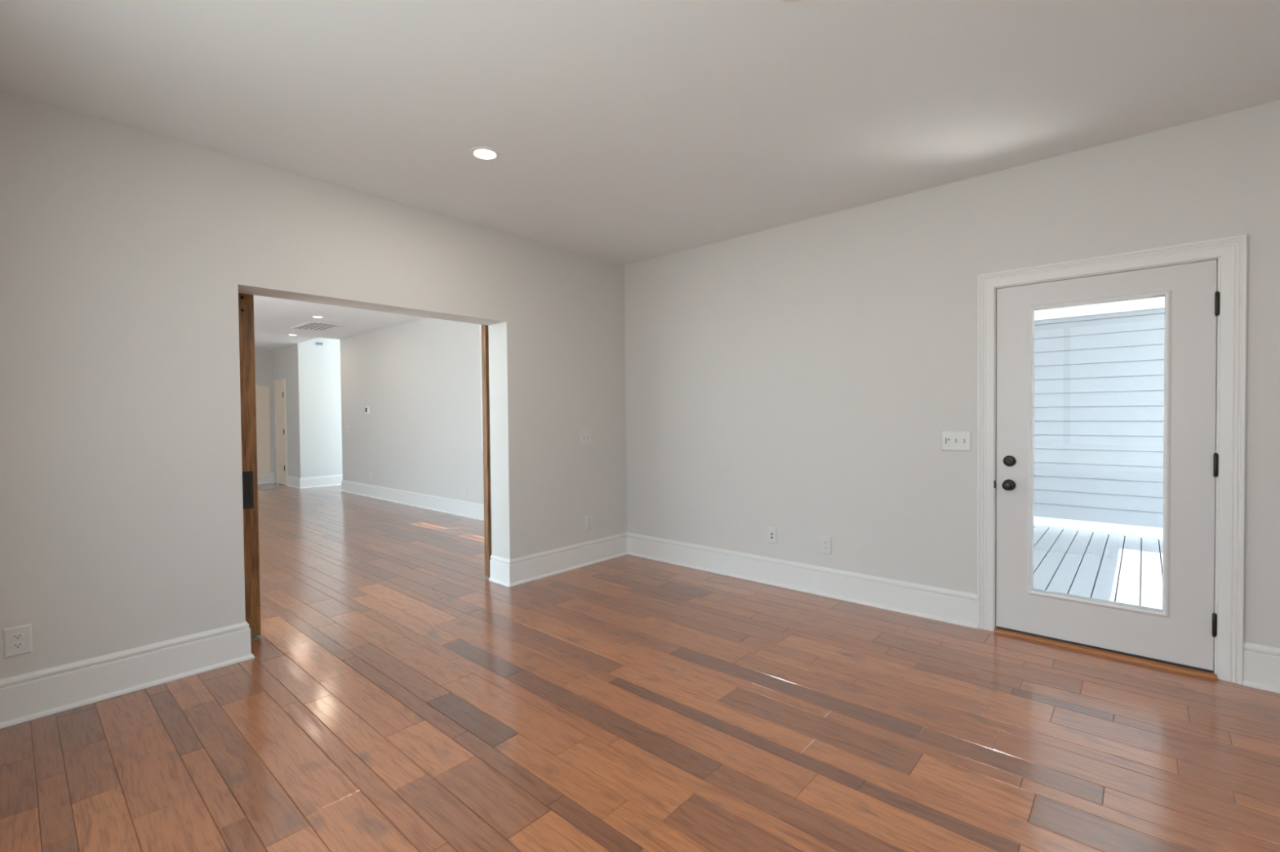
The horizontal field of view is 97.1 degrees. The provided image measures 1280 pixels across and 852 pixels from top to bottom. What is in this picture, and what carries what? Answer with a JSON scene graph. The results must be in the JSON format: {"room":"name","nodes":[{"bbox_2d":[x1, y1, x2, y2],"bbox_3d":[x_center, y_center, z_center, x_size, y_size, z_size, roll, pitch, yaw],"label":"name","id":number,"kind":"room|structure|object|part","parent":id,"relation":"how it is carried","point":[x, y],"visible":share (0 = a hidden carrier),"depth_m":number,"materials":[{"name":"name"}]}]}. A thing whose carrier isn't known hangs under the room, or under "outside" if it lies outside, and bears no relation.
{"room":"empty living room","nodes":[
{"label":"empty living room","id":0,"kind":"room"},
{"bbox_2d":[254,349,274,473],"bbox_3d":[-8.934,-0.158,10.356,0.150,2.740,3.810,0,1,42],"label":"wall","id":1,"kind":"structure","parent":0,"point":[263,358],"depth_m":11.65,"materials":[{"name":"beige paint"}]},
{"bbox_2d":[255,384,271,483],"bbox_3d":[-8.039,0.173,11.236,0.020,2.030,1.200,0,1,42],"label":"door frame","id":2,"kind":"structure","parent":1,"relation":"attached to","point":[262,393],"depth_m":11.59,"materials":[{"name":"beige paint"}]},
{"bbox_2d":[257,472,275,484],"bbox_3d":[-8.371,1.097,10.860,0.032,0.202,2.360,0,1,42],"label":"baseboard","id":3,"kind":"structure","parent":1,"relation":"attached to","point":[264,478],"depth_m":11.64,"materials":[{"name":"white paint"}]},
{"bbox_2d":[271,337,342,484],"bbox_3d":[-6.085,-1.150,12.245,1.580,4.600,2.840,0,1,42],"label":"wall","id":4,"kind":"structure","parent":0,"point":[311,371],"depth_m":10.96,"materials":[{"name":"beige paint"}]},
{"bbox_2d":[274,378,287,485],"bbox_3d":[-7.227,0.122,11.379,0.620,2.110,0.024,0,1,42],"label":"door frame","id":5,"kind":"structure","parent":4,"relation":"attached to","point":[283,380],"depth_m":11.26,"materials":[{"name":"beige paint"}]},
{"bbox_2d":[276,383,285,484],"bbox_3d":[-7.228,0.163,11.379,0.437,2.004,0.027,0,1,42],"label":"door","id":6,"kind":"structure","parent":4,"relation":"in","point":[280,404],"depth_m":11.38,"materials":[{"name":"beige paint"}]},
{"bbox_2d":[287,474,342,488],"bbox_3d":[-5.727,1.051,11.964,0.712,0.202,2.872,0,1,42],"label":"baseboard","id":7,"kind":"structure","parent":4,"relation":"attached to","point":[332,480],"depth_m":10.93,"materials":[{"name":"white paint"}]},
{"bbox_2d":[0,91,626,679],"bbox_3d":[-1.659,-0.110,3.865,0.250,2.740,4.600,0,1,42],"label":"wall","id":8,"kind":"structure","parent":0,"point":[127,254],"depth_m":2.90,"materials":[{"name":"beige paint"}]},
{"bbox_2d":[2,623,32,658],"bbox_3d":[-2.728,0.943,2.479,0.009,0.128,0.086,0,1,42],"label":"wall outlet","id":9,"kind":"object","parent":8,"relation":"attached to","point":[17,641],"visible":1,"depth_m":2.48,"materials":[{"name":"white plastic"}]},
{"bbox_2d":[12,641,23,648],"bbox_3d":[-2.725,0.962,2.478,0.003,0.026,0.034,0,1,42],"label":"receptacle","id":10,"kind":"object","parent":9,"relation":"attached to","point":[15,645],"depth_m":2.48,"materials":[{"name":"grey plastic"}]},
{"bbox_2d":[12,633,23,640],"bbox_3d":[-2.726,0.923,2.477,0.003,0.026,0.034,0,1,42],"label":"receptacle","id":11,"kind":"object","parent":9,"relation":"attached to","point":[15,637],"depth_m":2.48,"materials":[{"name":"grey plastic"}]},
{"bbox_2d":[0,621,254,728],"bbox_3d":[-2.647,1.190,2.742,0.282,0.202,1.255,0,1,42],"label":"baseboard","id":12,"kind":"structure","parent":8,"relation":"attached to","point":[32,695],"depth_m":2.71,"materials":[{"name":"white paint"}]},
{"bbox_2d":[579,430,591,444],"bbox_3d":[-0.475,0.102,4.991,0.021,0.128,0.128,0,1,42],"label":"light switch","id":13,"kind":"object","parent":8,"relation":"attached to","point":[584,435],"visible":1,"depth_m":4.99,"materials":[{"name":"white plastic"}]},
{"bbox_2d":[585,514,591,530],"bbox_3d":[-0.455,0.857,5.029,0.009,0.128,0.080,0,1,42],"label":"wall outlet","id":14,"kind":"object","parent":8,"relation":"attached to","point":[588,517],"visible":1,"depth_m":5.02,"materials":[{"name":"white plastic"}]},
{"bbox_2d":[253,294,428,350],"bbox_3d":[-5.211,-1.557,7.234,9.550,0.100,4.160,0,1,42],"label":"ceiling","id":15,"kind":"structure","parent":0,"point":[274,318],"depth_m":8.21,"materials":[{"name":"white paint"}]},
{"bbox_2d":[311,315,324,318],"bbox_3d":[-4.504,-1.523,7.902,0.160,0.006,0.160,0,1,42],"label":"recessed light","id":16,"kind":"object","parent":15,"relation":"in","point":[315,317],"visible":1,"depth_m":7.91,"materials":[{"name":"white paint"}]},
{"bbox_2d":[291,320,345,331],"bbox_3d":[-4.950,-1.529,8.691,0.840,0.014,0.480,0,1,42],"label":"ceiling vent","id":17,"kind":"object","parent":15,"relation":"in","point":[312,326],"visible":1,"depth_m":8.67,"materials":[{"name":"white metal"}]},
{"bbox_2d":[339,317,484,504],"bbox_3d":[-2.774,-0.174,7.987,6.900,2.740,0.150,0,1,42],"label":"wall","id":18,"kind":"structure","parent":0,"point":[420,380],"depth_m":8.36,"materials":[{"name":"beige paint"}]},
{"bbox_2d":[345,426,350,433],"bbox_3d":[-5.193,0.065,10.036,0.165,0.123,0.021,0,1,42],"label":"light switch","id":19,"kind":"object","parent":18,"relation":"attached to","point":[348,428],"visible":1,"depth_m":10.02,"materials":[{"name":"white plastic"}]},
{"bbox_2d":[365,406,370,413],"bbox_3d":[-4.546,-0.269,9.447,0.150,0.116,0.026,0,1,42],"label":"thermostat","id":20,"kind":"object","parent":18,"relation":"attached to","point":[367,408],"visible":1,"depth_m":9.42,"materials":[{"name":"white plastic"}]},
{"bbox_2d":[340,480,484,520],"bbox_3d":[-2.784,1.095,8.009,6.932,0.202,0.182,0,1,42],"label":"baseboard","id":21,"kind":"structure","parent":18,"relation":"attached to","point":[455,507],"depth_m":8.33,"materials":[{"name":"white paint"}]},
{"bbox_2d":[462,485,466,495],"bbox_3d":[-2.339,0.860,7.520,0.080,0.126,0.009,0,1,42],"label":"wall outlet","id":22,"kind":"object","parent":18,"relation":"attached to","point":[464,486],"visible":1,"depth_m":7.51,"materials":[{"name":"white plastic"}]},
{"bbox_2d":[0,482,1279,851],"bbox_3d":[-2.313,1.224,6.260,15.599,0.002,7.238,0,1,42],"label":"floor","id":23,"kind":"structure","parent":0,"point":[631,613],"depth_m":2.35,"materials":[{"name":"brown wood"}]},
{"bbox_2d":[250,635,260,640],"bbox_3d":[-2.363,1.274,3.357,0.080,0.006,0.168,0,1,42],"label":"floor guide","id":24,"kind":"object","parent":23,"relation":"on","point":[255,637],"visible":0.24,"depth_m":3.39,"materials":[{"name":"grey metal"}]},
{"bbox_2d":[994,627,1217,679],"bbox_3d":[2.535,1.239,3.147,0.933,0.048,0.226,0,1,42],"label":"threshold","id":25,"kind":"object","parent":23,"relation":"on","point":[1213,676],"visible":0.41,"depth_m":3.02,"materials":[{"name":"orange wood"}]},
{"bbox_2d":[0,0,1279,265],"bbox_3d":[0.511,-1.525,1.893,5.600,0.120,4.300,0,1,42],"label":"ceiling","id":26,"kind":"structure","parent":0,"point":[624,132],"depth_m":2.46,"materials":[{"name":"white paint"}]},
{"bbox_2d":[469,146,500,160],"bbox_3d":[-0.839,-1.470,3.058,0.160,0.006,0.160,0,1,42],"label":"recessed light","id":27,"kind":"object","parent":26,"relation":"in","point":[484,153],"visible":1,"depth_m":3.06,"materials":[{"name":"white paint"}]},
{"bbox_2d":[780,0,803,2],"bbox_3d":[0.523,-1.462,1.874,0.160,0.006,0.160,0,1,42],"label":"recessed light","id":28,"kind":"object","parent":26,"relation":"in","point":[785,1],"visible":1,"depth_m":1.94,"materials":[{"name":"white paint"}]},
{"bbox_2d":[624,100,1279,648],"bbox_3d":[2.061,-0.139,3.530,5.750,2.740,0.150,0,1,42],"label":"wall","id":29,"kind":"structure","parent":0,"point":[803,380],"depth_m":3.79,"materials":[{"name":"beige paint"}]},
{"bbox_2d":[767,527,777,543],"bbox_3d":[1.020,0.846,4.374,0.076,0.120,0.015,0,1,42],"label":"wall jack","id":30,"kind":"object","parent":29,"relation":"attached to","point":[771,532],"visible":1,"depth_m":4.37,"materials":[{"name":"white plastic"}]},
{"bbox_2d":[820,535,831,555],"bbox_3d":[1.344,0.862,4.090,0.080,0.128,0.009,0,1,42],"label":"wall outlet","id":31,"kind":"object","parent":29,"relation":"attached to","point":[825,541],"visible":1,"depth_m":4.08,"materials":[{"name":"white plastic"}]},
{"bbox_2d":[488,532,1279,693],"bbox_3d":[0.444,1.173,2.026,5.850,0.202,4.300,0,1,42],"label":"baseboard","id":32,"kind":"structure","parent":29,"relation":"attached to","point":[944,605],"depth_m":4.27,"materials":[{"name":"white paint"}]},
{"bbox_2d":[941,431,971,451],"bbox_3d":[1.961,0.093,3.511,0.165,0.123,0.021,0,1,42],"label":"light switch","id":33,"kind":"object","parent":29,"relation":"attached to","point":[961,441],"visible":1,"depth_m":3.51,"materials":[{"name":"white plastic"}]},
{"bbox_2d":[995,259,1220,673],"bbox_3d":[2.476,0.203,3.068,0.931,2.031,0.121,0,1,42],"label":"door","id":34,"kind":"structure","parent":29,"relation":"in","point":[1181,633],"depth_m":2.93,"materials":[{"name":"white paint"}]},
{"bbox_3d":[2.159,0.349,3.317,0.066,0.066,0.066,0,1,42],"label":"knob","id":35,"kind":"part","parent":34,"relation":"part of","materials":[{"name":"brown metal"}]},
{"bbox_3d":[2.486,0.143,3.093,0.607,1.674,0.067,0,1,42],"label":"glazing frame","id":36,"kind":"part","parent":34,"relation":"part of","materials":[{"name":"white paint"}]},
{"bbox_2d":[977,234,1247,684],"bbox_3d":[2.514,0.162,3.118,1.112,2.144,0.174,0,1,42],"label":"door frame","id":37,"kind":"structure","parent":29,"relation":"attached to","point":[1230,253],"depth_m":2.76,"materials":[{"name":"white paint"}]},
{"bbox_2d":[1039,307,1164,320],"bbox_3d":[6.319,-0.239,6.465,7.000,3.050,0.140,0,1,42],"label":"wall","id":38,"kind":"structure","parent":0,"point":[1164,308],"depth_m":6.92,"materials":[{"name":"white"}]},
{"bbox_2d":[1033,308,1164,528],"bbox_3d":[6.259,-0.088,6.399,7.000,2.550,0.044,0,1,42],"label":"siding","id":39,"kind":"object","parent":38,"relation":"attached to","point":[1099,380],"depth_m":6.93,"materials":[{"name":"grey paint"}]},
{"bbox_2d":[1033,516,1163,537],"bbox_3d":[6.259,1.238,6.409,7.000,0.100,0.022,0,1,42],"label":"skirt","id":40,"kind":"object","parent":39,"relation":"attached to","point":[1146,531],"depth_m":6.94,"materials":[{"name":"white paint"}]},
{"bbox_2d":[1034,297,1164,320],"bbox_3d":[6.230,-1.487,6.356,7.000,0.250,0.030,0,1,42],"label":"frieze","id":41,"kind":"object","parent":39,"relation":"attached to","point":[1159,302],"depth_m":6.88,"materials":[{"name":"white"}]},
{"label":"outside","id":42,"kind":"structure","parent":0,"visible":0},
{"bbox_2d":[1091,534,1162,606],"bbox_3d":[4.963,1.455,4.356,7.800,0.165,4.860,0,1,42],"label":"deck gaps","id":43,"kind":"object","parent":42,"point":[1108,535],"depth_m":5.40,"materials":[{"name":"grey"}]},
{"bbox_2d":[1033,524,1163,609],"bbox_3d":[4.995,1.353,4.325,7.848,0.030,4.860,0,1,42],"label":"porch deck","id":44,"kind":"object","parent":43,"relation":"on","point":[1067,560],"visible":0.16,"depth_m":5.40,"materials":[{"name":"grey paint"}]},
{"bbox_3d":[-1.774,-0.962,3.945,0.013,0.045,4.100,0,1,42],"label":"door track","id":45,"kind":"object","parent":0,"visible":0},
{"bbox_2d":[238,293,261,637],"bbox_3d":[-2.648,0.197,3.023,0.066,2.142,1.014,0,1,42],"label":"sliding door","id":46,"kind":"structure","parent":45,"relation":"hanging from","point":[246,302],"depth_m":3.35,"materials":[{"name":"brown wood"}]},
{"bbox_3d":[-2.326,0.379,3.343,0.004,0.221,0.069,0,1,42],"label":"flush pull","id":47,"kind":"part","parent":46,"relation":"part of","materials":[{"name":"black metal"}]},
{"bbox_2d":[480,324,491,577],"bbox_3d":[-0.920,0.144,4.962,0.066,2.142,1.010,0,1,42],"label":"sliding door","id":48,"kind":"structure","parent":45,"relation":"hanging from","point":[485,345],"depth_m":4.58,"materials":[{"name":"brown wood"}]},
{"bbox_3d":[-1.194,0.345,4.613,0.004,0.221,0.069,0,1,42],"label":"flush pull","id":49,"kind":"part","parent":48,"relation":"part of","materials":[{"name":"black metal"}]}
]}

